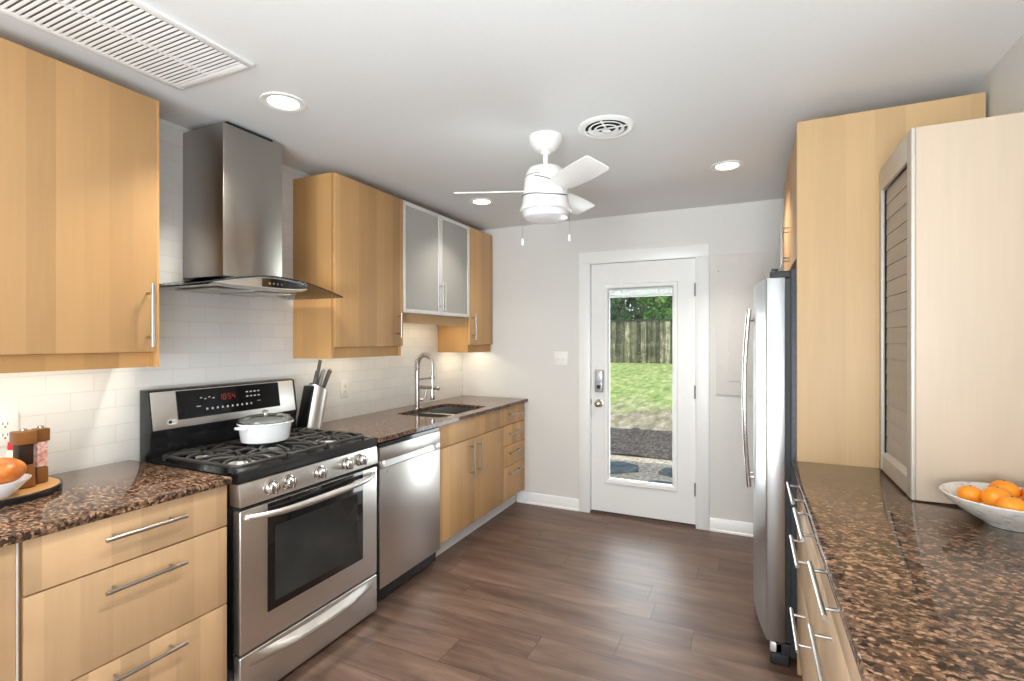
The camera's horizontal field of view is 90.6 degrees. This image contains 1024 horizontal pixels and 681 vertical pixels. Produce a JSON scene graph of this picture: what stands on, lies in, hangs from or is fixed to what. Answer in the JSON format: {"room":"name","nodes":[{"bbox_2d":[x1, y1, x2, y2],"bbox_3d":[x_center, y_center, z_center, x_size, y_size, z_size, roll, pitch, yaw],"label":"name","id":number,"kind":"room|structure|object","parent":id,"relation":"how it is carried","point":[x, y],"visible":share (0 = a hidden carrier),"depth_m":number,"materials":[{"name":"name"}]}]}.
{"room":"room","nodes":[
{"label":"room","id":0,"kind":"room"},
{"bbox_2d":[0,118,462,474],"bbox_3d":[-1.926,0.212,1.731,0.120,2.431,6.938,0,0,25],"label":"wall","id":1,"kind":"structure","parent":0,"point":[92,416],"depth_m":2.41,"materials":[{"name":"tile"}]},
{"bbox_2d":[0,412,18,446],"bbox_3d":[-1.815,0.323,1.815,0.008,0.116,0.076,0,0,25],"label":"wall outlet","id":2,"kind":"object","parent":1,"relation":"attached to","point":[9,422],"visible":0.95,"depth_m":1.82,"materials":[{"name":"white plastic"}]},
{"bbox_2d":[0,431,9,439],"bbox_3d":[-1.813,0.343,1.814,0.002,0.034,0.034,0,0,25],"label":"socket","id":3,"kind":"object","parent":2,"relation":"attached to","point":[4,435],"depth_m":1.81,"materials":[{"name":"white plastic"}]},
{"bbox_2d":[0,420,10,428],"bbox_3d":[-1.813,0.302,1.814,0.002,0.034,0.034,0,0,25],"label":"socket","id":4,"kind":"object","parent":2,"relation":"attached to","point":[4,424],"depth_m":1.81,"materials":[{"name":"white plastic"}]},
{"bbox_2d":[0,37,158,372],"bbox_3d":[-1.637,-0.416,1.779,0.356,1.046,0.604,0,0,25],"label":"upper cabinet","id":5,"kind":"object","parent":1,"relation":"attached to","point":[79,149],"visible":1,"depth_m":1.74,"materials":[{"name":"brown wood"}]},
{"bbox_2d":[0,352,149,372],"bbox_3d":[-1.551,0.077,1.737,0.020,0.057,0.568,0,0,25],"label":"light valance","id":6,"kind":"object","parent":5,"relation":"attached to","point":[20,363],"depth_m":1.76,"materials":[{"name":"brown wood"}]},
{"bbox_2d":[159,121,342,299],"bbox_3d":[-1.269,-0.606,2.430,0.472,0.782,0.881,0,0,25],"label":"range hood","id":7,"kind":"object","parent":1,"relation":"attached to","point":[232,173],"visible":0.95,"depth_m":2.35,"materials":[{"name":"silver metal"}]},
{"bbox_2d":[340,380,348,397],"bbox_3d":[-1.101,0.323,3.339,0.008,0.116,0.076,0,0,25],"label":"wall outlet","id":8,"kind":"object","parent":1,"relation":"attached to","point":[344,384],"visible":1,"depth_m":3.33,"materials":[{"name":"white plastic"}]},
{"bbox_2d":[293,172,402,358],"bbox_3d":[-0.985,-0.416,3.171,0.356,1.045,0.626,0,0,25],"label":"upper cabinet","id":9,"kind":"object","parent":1,"relation":"attached to","point":[348,233],"visible":1,"depth_m":2.95,"materials":[{"name":"brown wood"}]},
{"bbox_2d":[335,346,397,357],"bbox_3d":[-0.895,0.074,3.135,0.020,0.062,0.581,0,0,25],"label":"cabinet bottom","id":10,"kind":"object","parent":9,"relation":"attached to","point":[340,352],"depth_m":3.11,"materials":[{"name":"brown wood"}]},
{"bbox_2d":[403,200,469,325],"bbox_3d":[-0.663,-0.527,3.858,0.354,0.822,0.888,0,0,25],"label":"upper cabinet","id":11,"kind":"object","parent":1,"relation":"attached to","point":[436,247],"visible":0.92,"depth_m":3.76,"materials":[{"name":"white glass"}]},
{"bbox_2d":[403,313,465,325],"bbox_3d":[-0.575,-0.150,3.817,0.020,0.067,0.854,0,0,25],"label":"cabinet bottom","id":12,"kind":"object","parent":11,"relation":"attached to","point":[417,318],"depth_m":3.77,"materials":[{"name":"brown wood"}]},
{"bbox_2d":[438,227,491,352],"bbox_3d":[-0.386,-0.416,4.447,0.356,1.044,0.411,0,0,25],"label":"upper cabinet","id":13,"kind":"object","parent":1,"relation":"attached to","point":[477,336],"visible":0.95,"depth_m":4.33,"materials":[{"name":"brown wood"}]},
{"bbox_2d":[469,345,488,351],"bbox_3d":[-0.298,0.074,4.407,0.020,0.062,0.377,0,0,25],"label":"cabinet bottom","id":14,"kind":"object","parent":13,"relation":"attached to","point":[472,348],"depth_m":4.41,"materials":[{"name":"brown wood"}]},
{"bbox_2d":[0,0,1023,229],"bbox_3d":[-0.410,-1.129,1.019,3.470,0.250,6.938,0,0,25],"label":"ceiling","id":15,"kind":"structure","parent":0,"point":[420,103],"depth_m":1.95,"materials":[{"name":"paint"}]},
{"bbox_2d":[0,0,253,89],"bbox_3d":[-1.291,-0.997,1.582,0.433,0.012,0.768,0,0,25],"label":"ceiling vent","id":16,"kind":"object","parent":15,"relation":"in","point":[161,47],"visible":1,"depth_m":1.66,"materials":[{"name":"white metal"}]},
{"bbox_2d":[260,92,305,112],"bbox_3d":[-0.963,-0.999,2.138,0.180,0.008,0.180,0,0,25],"label":"recessed light","id":17,"kind":"object","parent":15,"relation":"in","point":[279,101],"visible":1,"depth_m":2.13,"materials":[{"name":"white paint"}]},
{"bbox_2d":[469,198,493,204],"bbox_3d":[-0.219,-0.999,3.674,0.180,0.008,0.180,0,0,25],"label":"recessed light","id":18,"kind":"object","parent":15,"relation":"in","point":[477,201],"visible":1,"depth_m":3.65,"materials":[{"name":"white"}]},
{"bbox_2d":[454,130,608,245],"bbox_3d":[0.166,-0.732,2.581,0.822,0.542,0.781,0,0,25],"label":"ceiling fan","id":19,"kind":"object","parent":15,"relation":"hanging from","point":[547,200],"visible":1,"depth_m":2.42,"materials":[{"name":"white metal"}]},
{"bbox_2d":[578,115,634,139],"bbox_3d":[0.444,-0.991,2.390,0.262,0.024,0.262,0,0,25],"label":"ceiling vent","id":20,"kind":"object","parent":15,"relation":"in","point":[602,127],"visible":1,"depth_m":2.37,"materials":[{"name":"white paint"}]},
{"bbox_2d":[710,160,743,171],"bbox_3d":[1.237,-0.999,2.917,0.180,0.008,0.180,0,0,25],"label":"recessed light","id":21,"kind":"object","parent":15,"relation":"in","point":[729,165],"visible":1,"depth_m":2.90,"materials":[{"name":"white"}]},
{"bbox_2d":[278,501,802,680],"bbox_3d":[-0.410,1.458,1.019,3.470,0.060,6.938,0,0,25],"label":"floor","id":22,"kind":"structure","parent":0,"point":[533,592],"depth_m":2.65,"materials":[{"name":"brown wood"}]},
{"bbox_2d":[0,544,14,680],"bbox_3d":[-1.723,0.984,1.221,0.671,0.884,0.597,0,0,25],"label":"base cabinet","id":23,"kind":"object","parent":22,"relation":"on","point":[7,553],"visible":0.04,"depth_m":1.35,"materials":[{"name":"brown wood"}]},
{"bbox_2d":[0,460,231,547],"bbox_3d":[-1.603,0.527,1.499,0.659,0.025,1.202,0,0,25],"label":"countertop","id":24,"kind":"structure","parent":23,"relation":"on","point":[96,493],"depth_m":1.69,"materials":[{"name":"stone"}]},
{"bbox_2d":[0,477,62,507],"bbox_3d":[-1.695,0.503,1.663,0.334,0.023,0.334,0,0,25],"label":"serving tray","id":25,"kind":"object","parent":24,"relation":"on","point":[54,484],"visible":0.72,"depth_m":1.65,"materials":[{"name":"brown wood"}]},
{"bbox_2d":[4,442,12,457],"bbox_3d":[-1.722,0.421,1.760,0.064,0.140,0.064,0,0,25],"label":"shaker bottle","id":26,"kind":"object","parent":25,"relation":"on","point":[9,453],"visible":0.21,"depth_m":1.74,"materials":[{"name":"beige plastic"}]},
{"bbox_2d":[0,474,31,498],"bbox_3d":[-1.608,0.465,1.581,0.162,0.053,0.162,0,0,25],"label":"serving bowl","id":27,"kind":"object","parent":25,"relation":"on","point":[6,490],"visible":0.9,"depth_m":1.57,"materials":[{"name":"white ceramic"}]},
{"bbox_2d":[0,457,26,484],"bbox_3d":[-1.600,0.411,1.583,0.124,0.084,0.124,0,0,25],"label":"orange","id":28,"kind":"object","parent":27,"relation":"in","point":[11,469],"visible":0.95,"depth_m":1.57,"materials":[{"name":"orange food"}]},
{"bbox_2d":[9,428,36,488],"bbox_3d":[-1.632,0.392,1.694,0.063,0.196,0.054,0,0,25],"label":"mill","id":29,"kind":"object","parent":25,"relation":"on","point":[23,441],"visible":0.84,"depth_m":1.68,"materials":[{"name":"brown wood"}]},
{"bbox_2d":[13,444,33,464],"bbox_3d":[-1.632,0.382,1.694,0.040,0.066,0.040,0,0,25],"label":"jar","id":30,"kind":"object","parent":29,"relation":"on","point":[23,452],"depth_m":1.68,"materials":[{"name":"black glass"}]},
{"bbox_2d":[31,425,49,483],"bbox_3d":[-1.624,0.392,1.746,0.040,0.196,0.040,0,0,25],"label":"mill","id":31,"kind":"object","parent":25,"relation":"on","point":[43,433],"visible":0.78,"depth_m":1.74,"materials":[{"name":"brown wood"}]},
{"bbox_2d":[33,441,47,466],"bbox_3d":[-1.624,0.392,1.746,0.030,0.086,0.030,0,0,25],"label":"jar","id":32,"kind":"object","parent":31,"relation":"on","point":[41,447],"depth_m":1.74,"materials":[{"name":"pink glass"}]},
{"bbox_2d":[15,485,226,680],"bbox_3d":[-1.469,0.984,1.763,0.671,0.884,0.608,0,0,25],"label":"base cabinet","id":33,"kind":"object","parent":22,"relation":"on","point":[141,594],"visible":0.84,"depth_m":1.61,"materials":[{"name":"brown wood"}]},
{"bbox_2d":[140,378,377,680],"bbox_3d":[-1.126,0.823,2.409,0.728,1.208,0.794,0,0,25],"label":"range","id":34,"kind":"object","parent":22,"relation":"on","point":[301,525],"visible":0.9,"depth_m":2.23,"materials":[{"name":"silver metal"}]},
{"bbox_2d":[149,431,376,484],"bbox_3d":[-1.129,0.532,2.411,0.565,0.042,0.794,0,0,25],"label":"cooktop","id":35,"kind":"object","parent":34,"relation":"in","point":[281,462],"depth_m":2.22,"materials":[{"name":"black metal"}]},
{"bbox_2d":[234,410,293,444],"bbox_3d":[-1.181,0.408,2.429,0.242,0.147,0.242,0,0,-21],"label":"casserole","id":36,"kind":"object","parent":34,"relation":"on","point":[266,430],"visible":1,"depth_m":2.36,"materials":[{"name":"white ceramic"}]},
{"bbox_2d":[374,427,439,600],"bbox_3d":[-0.858,0.991,3.087,0.622,0.870,0.584,0,0,25],"label":"dishwasher","id":37,"kind":"object","parent":22,"relation":"on","point":[408,466],"visible":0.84,"depth_m":2.91,"materials":[{"name":"silver metal"}]},
{"bbox_2d":[436,408,503,556],"bbox_3d":[-0.527,0.984,3.769,0.671,0.884,0.924,0,0,25],"label":"base cabinet","id":38,"kind":"object","parent":22,"relation":"on","point":[471,449],"visible":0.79,"depth_m":3.56,"materials":[{"name":"brown wood"}]},
{"bbox_2d":[318,395,527,442],"bbox_3d":[-0.577,0.527,3.686,0.659,0.025,1.968,0,0,25],"label":"countertop","id":39,"kind":"structure","parent":38,"relation":"on","point":[390,424],"depth_m":3.32,"materials":[{"name":"stone"}]},
{"bbox_2d":[296,383,327,428],"bbox_3d":[-1.166,0.383,2.986,0.104,0.262,0.178,0,0,25],"label":"knife block","id":40,"kind":"object","parent":39,"relation":"on","point":[314,396],"visible":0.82,"depth_m":2.95,"materials":[{"name":"silver metal"}]},
{"bbox_2d":[314,359,321,383],"bbox_3d":[-1.145,0.188,2.994,0.013,0.150,0.047,0,0,39],"label":"kitchen knife","id":41,"kind":"object","parent":40,"relation":"on","point":[319,360],"visible":0.95,"depth_m":2.99,"materials":[{"name":"silver metal"}]},
{"bbox_2d":[318,368,325,385],"bbox_3d":[-1.129,0.222,3.012,0.013,0.105,0.048,0,0,34],"label":"kitchen knife","id":42,"kind":"object","parent":40,"relation":"in","point":[323,370],"visible":0.92,"depth_m":3.01,"materials":[{"name":"silver metal"}]},
{"bbox_2d":[322,369,330,387],"bbox_3d":[-1.115,0.232,3.046,0.013,0.116,0.064,0,0,32],"label":"kitchen knife","id":43,"kind":"object","parent":40,"relation":"in","point":[328,370],"visible":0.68,"depth_m":3.04,"materials":[{"name":"silver metal"}]},
{"bbox_2d":[414,352,439,408],"bbox_3d":[-0.632,0.302,3.795,0.224,0.424,0.083,0,0,25],"label":"faucet","id":44,"kind":"object","parent":39,"relation":"on","point":[418,386],"visible":1,"depth_m":3.80,"materials":[{"name":"silver metal"}]},
{"bbox_2d":[409,407,474,416],"bbox_3d":[-0.503,0.629,3.727,0.401,0.176,0.664,0,0,25],"label":"sink","id":45,"kind":"object","parent":39,"relation":"in","point":[443,411],"visible":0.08,"depth_m":4.00,"materials":[{"name":"silver metal"}]},
{"bbox_2d":[409,413,450,416],"bbox_3d":[-0.583,0.629,3.557,0.401,0.176,0.290,0,0,25],"label":"basin","id":46,"kind":"object","parent":45,"relation":"in","point":[415,414],"depth_m":3.72,"materials":[{"name":"silver metal"}]},
{"bbox_2d":[423,407,474,414],"bbox_3d":[-0.433,0.629,3.877,0.401,0.176,0.332,0,0,25],"label":"basin","id":47,"kind":"object","parent":45,"relation":"in","point":[443,410],"depth_m":4.05,"materials":[{"name":"silver metal"}]},
{"bbox_2d":[495,403,524,515],"bbox_3d":[-0.241,0.984,4.380,0.670,0.884,0.422,0,0,25],"label":"base cabinet","id":48,"kind":"object","parent":22,"relation":"on","point":[514,416],"visible":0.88,"depth_m":4.24,"materials":[{"name":"brown wood"}]},
{"bbox_2d":[742,269,796,666],"bbox_3d":[1.590,0.554,2.516,0.820,1.745,0.903,0,0,25],"label":"refrigerator","id":49,"kind":"object","parent":22,"relation":"on","point":[774,320],"visible":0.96,"depth_m":2.22,"materials":[{"name":"metal"}]},
{"bbox_2d":[786,481,820,680],"bbox_3d":[1.312,0.984,1.688,0.672,0.884,0.766,0,0,25],"label":"base cabinet","id":50,"kind":"object","parent":22,"relation":"on","point":[808,609],"visible":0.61,"depth_m":1.78,"materials":[{"name":"beige wood"}]},
{"bbox_2d":[807,555,861,680],"bbox_3d":[0.987,0.984,0.995,0.672,0.884,0.759,0,0,25],"label":"base cabinet","id":51,"kind":"object","parent":22,"relation":"on","point":[836,661],"visible":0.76,"depth_m":1.21,"materials":[{"name":"beige wood"}]},
{"bbox_2d":[797,92,985,674],"bbox_3d":[1.498,0.249,2.038,0.618,2.354,0.020,0,0,25],"label":"tall cabinet","id":52,"kind":"object","parent":22,"relation":"on","point":[840,158],"visible":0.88,"depth_m":2.09,"materials":[{"name":"brown wood"}]},
{"bbox_3d":[0.662,0.984,0.303,0.672,0.884,0.762,0,0,25],"label":"cabinet","id":53,"kind":"object","parent":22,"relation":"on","visible":0},
{"bbox_2d":[791,461,1023,680],"bbox_3d":[0.998,0.527,0.989,0.649,0.025,2.299,0,0,25],"label":"countertop","id":54,"kind":"structure","parent":53,"relation":"on","point":[922,590],"depth_m":1.10,"materials":[{"name":"stone"}]},
{"bbox_2d":[879,112,1023,503],"bbox_3d":[1.533,-0.084,1.762,0.339,1.196,0.448,0,0,25],"label":"cabinet","id":55,"kind":"object","parent":54,"relation":"on","point":[951,195],"visible":0.98,"depth_m":1.59,"materials":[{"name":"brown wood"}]},
{"bbox_2d":[886,169,906,466],"bbox_3d":[1.403,-0.077,1.832,0.012,1.028,0.356,0,0,25],"label":"shutter","id":56,"kind":"object","parent":55,"relation":"hanging from","point":[896,194],"depth_m":1.86,"materials":[{"name":"beige wood"}]},
{"bbox_2d":[939,482,1023,531],"bbox_3d":[1.380,0.474,1.405,0.303,0.080,0.303,0,0,25],"label":"fruit bowl","id":57,"kind":"object","parent":54,"relation":"on","point":[1007,519],"visible":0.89,"depth_m":1.36,"materials":[{"name":"ceramic"}]},
{"bbox_2d":[956,485,981,502],"bbox_3d":[1.316,0.445,1.457,0.060,0.054,0.060,0,0,25],"label":"orange","id":58,"kind":"object","parent":57,"relation":"in","point":[967,492],"visible":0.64,"depth_m":1.44,"materials":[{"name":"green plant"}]},
{"bbox_2d":[980,487,1013,506],"bbox_3d":[1.337,0.436,1.396,0.072,0.065,0.072,0,0,25],"label":"orange","id":59,"kind":"object","parent":57,"relation":"in","point":[989,495],"visible":0.59,"depth_m":1.39,"materials":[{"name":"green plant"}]},
{"bbox_2d":[988,480,1020,497],"bbox_3d":[1.405,0.430,1.448,0.068,0.061,0.068,0,0,25],"label":"orange","id":60,"kind":"object","parent":57,"relation":"in","point":[1011,487],"visible":0.49,"depth_m":1.43,"materials":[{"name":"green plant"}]},
{"bbox_2d":[995,496,1023,511],"bbox_3d":[1.321,0.443,1.340,0.066,0.060,0.066,0,0,25],"label":"orange","id":61,"kind":"object","parent":57,"relation":"in","point":[1007,502],"visible":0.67,"depth_m":1.33,"materials":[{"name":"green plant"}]},
{"bbox_2d":[463,199,783,522],"bbox_3d":[1.034,0.212,4.096,3.230,2.431,0.140,0,0,25],"label":"wall","id":62,"kind":"structure","parent":0,"point":[535,284],"depth_m":4.29,"materials":[{"name":"paint"}]},
{"bbox_2d":[517,491,578,510],"bbox_3d":[0.302,1.379,4.351,0.568,0.096,0.020,0,0,25],"label":"baseboard","id":63,"kind":"structure","parent":62,"relation":"attached to","point":[566,503],"depth_m":4.34,"materials":[{"name":"white paint"}]},
{"bbox_2d":[554,352,567,365],"bbox_3d":[0.413,0.160,4.300,0.120,0.120,0.018,0,0,25],"label":"light switch","id":64,"kind":"object","parent":62,"relation":"attached to","point":[560,358],"visible":1,"depth_m":4.30,"materials":[{"name":"white plastic"}]},
{"bbox_2d":[610,287,671,297],"bbox_3d":[1.030,-0.381,4.067,0.499,0.066,0.016,0,0,25],"label":"blind","id":65,"kind":"object","parent":62,"relation":"attached to","point":[615,292],"depth_m":4.06,"materials":[{"name":"white plastic"}]},
{"bbox_2d":[590,258,695,527],"bbox_3d":[1.040,0.402,4.061,0.826,2.050,0.197,0,0,25],"label":"door","id":66,"kind":"structure","parent":62,"relation":"in","point":[674,503],"depth_m":3.99,"materials":[{"name":"paint"}]},
{"bbox_2d":[579,243,708,530],"bbox_3d":[1.049,0.352,4.079,1.014,2.150,0.159,0,0,25],"label":"trim","id":67,"kind":"structure","parent":62,"relation":"attached to","point":[700,252],"depth_m":3.96,"materials":[{"name":"white paint"}]},
{"bbox_2d":[709,517,752,536],"bbox_3d":[1.686,1.379,3.702,0.455,0.096,0.020,0,0,25],"label":"baseboard","id":68,"kind":"structure","parent":62,"relation":"attached to","point":[740,528],"depth_m":3.73,"materials":[{"name":"white paint"}]},
{"bbox_2d":[716,251,775,395],"bbox_3d":[1.699,-0.113,3.695,0.395,1.035,0.021,0,0,25],"label":"breaker panel","id":69,"kind":"object","parent":62,"relation":"attached to","point":[737,275],"visible":0.71,"depth_m":3.72,"materials":[{"name":"paint"}]},
{"bbox_2d":[969,33,1023,116],"bbox_3d":[1.107,0.212,0.308,0.120,2.431,6.938,0,0,25],"label":"wall","id":70,"kind":"structure","parent":0,"point":[1003,85],"depth_m":1.77,"materials":[{"name":"paint"}]},
{"bbox_2d":[779,129,796,270],"bbox_3d":[1.691,-0.640,2.489,0.664,0.565,0.957,0,0,25],"label":"upper cabinet","id":71,"kind":"object","parent":70,"relation":"attached to","point":[790,185],"visible":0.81,"depth_m":2.54,"materials":[{"name":"brown wood"}]},
{"label":"outside","id":72,"kind":"structure","parent":0,"visible":0},
{"bbox_2d":[610,412,671,430],"bbox_3d":[2.825,1.495,9.362,18.000,0.072,1.850,0,0,25],"label":"bare soil","id":73,"kind":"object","parent":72,"point":[617,420],"visible":0.11,"depth_m":9.33,"materials":[{"name":"beige soil"}]},
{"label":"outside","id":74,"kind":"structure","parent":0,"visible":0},
{"bbox_2d":[610,363,671,415],"bbox_3d":[7.827,1.020,20.021,26.000,0.903,22.500,0,0,25],"label":"lawn","id":75,"kind":"structure","parent":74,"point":[635,388],"depth_m":13.74,"materials":[{"name":"green plant"}]},
{"bbox_2d":[610,290,637,321],"bbox_3d":[4.795,-1.440,24.405,2.450,5.060,1.851,0,0,33],"label":"tree","id":76,"kind":"object","parent":75,"relation":"on","point":[617,304],"visible":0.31,"depth_m":23.83,"materials":[{"name":"green plant"}]},
{"bbox_2d":[610,319,671,363],"bbox_3d":[5.844,0.087,21.570,15.095,1.920,0.100,0,0,25],"label":"fence","id":77,"kind":"object","parent":75,"relation":"on","point":[650,341],"visible":0.08,"depth_m":21.70,"materials":[{"name":"brown wood"}]},
{"bbox_2d":[620,300,671,321],"bbox_3d":[7.281,-1.874,28.062,4.167,5.929,3.448,0,0,25],"label":"tree","id":78,"kind":"object","parent":75,"relation":"on","point":[636,314],"visible":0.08,"depth_m":28.30,"materials":[{"name":"green plant"}]},
{"bbox_2d":[636,289,671,321],"bbox_3d":[6.869,-1.265,23.280,2.431,4.710,2.018,0,0,25],"label":"tree","id":79,"kind":"object","parent":75,"relation":"on","point":[661,302],"visible":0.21,"depth_m":23.09,"materials":[{"name":"green plant"}]},
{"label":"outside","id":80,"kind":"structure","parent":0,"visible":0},
{"bbox_2d":[610,427,671,458],"bbox_3d":[2.039,1.528,7.687,14.000,0.024,2.150,0,0,25],"label":"mulch","id":81,"kind":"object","parent":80,"point":[657,444],"visible":0.06,"depth_m":7.52,"materials":[{"name":"gravel"}]},
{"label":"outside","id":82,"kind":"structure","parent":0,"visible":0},
{"bbox_2d":[610,453,671,481],"bbox_3d":[1.098,1.548,5.680,14.000,0.012,2.782,0,0,25],"label":"gravel","id":83,"kind":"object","parent":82,"point":[649,467],"visible":0.02,"depth_m":6.20,"materials":[{"name":"beige gravel"}]},
{"bbox_2d":[610,462,638,473],"bbox_3d":[1.221,1.538,6.109,0.616,0.050,0.497,0,0,25],"label":"flagstone","id":84,"kind":"object","parent":83,"relation":"on","point":[615,467],"visible":0.61,"depth_m":6.01,"materials":[{"name":"stone"}]},
{"bbox_2d":[646,480,671,483],"bbox_3d":[1.510,1.538,4.948,1.328,0.050,0.997,0,0,25],"label":"flagstone","id":85,"kind":"object","parent":83,"relation":"on","point":[654,481],"visible":0.08,"depth_m":5.38,"materials":[{"name":"stone"}]},
{"bbox_2d":[658,468,671,476],"bbox_3d":[2.080,1.538,5.761,0.786,0.050,0.437,0,0,25],"label":"flagstone","id":86,"kind":"object","parent":83,"relation":"on","point":[665,471],"visible":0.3,"depth_m":5.82,"materials":[{"name":"stone"}]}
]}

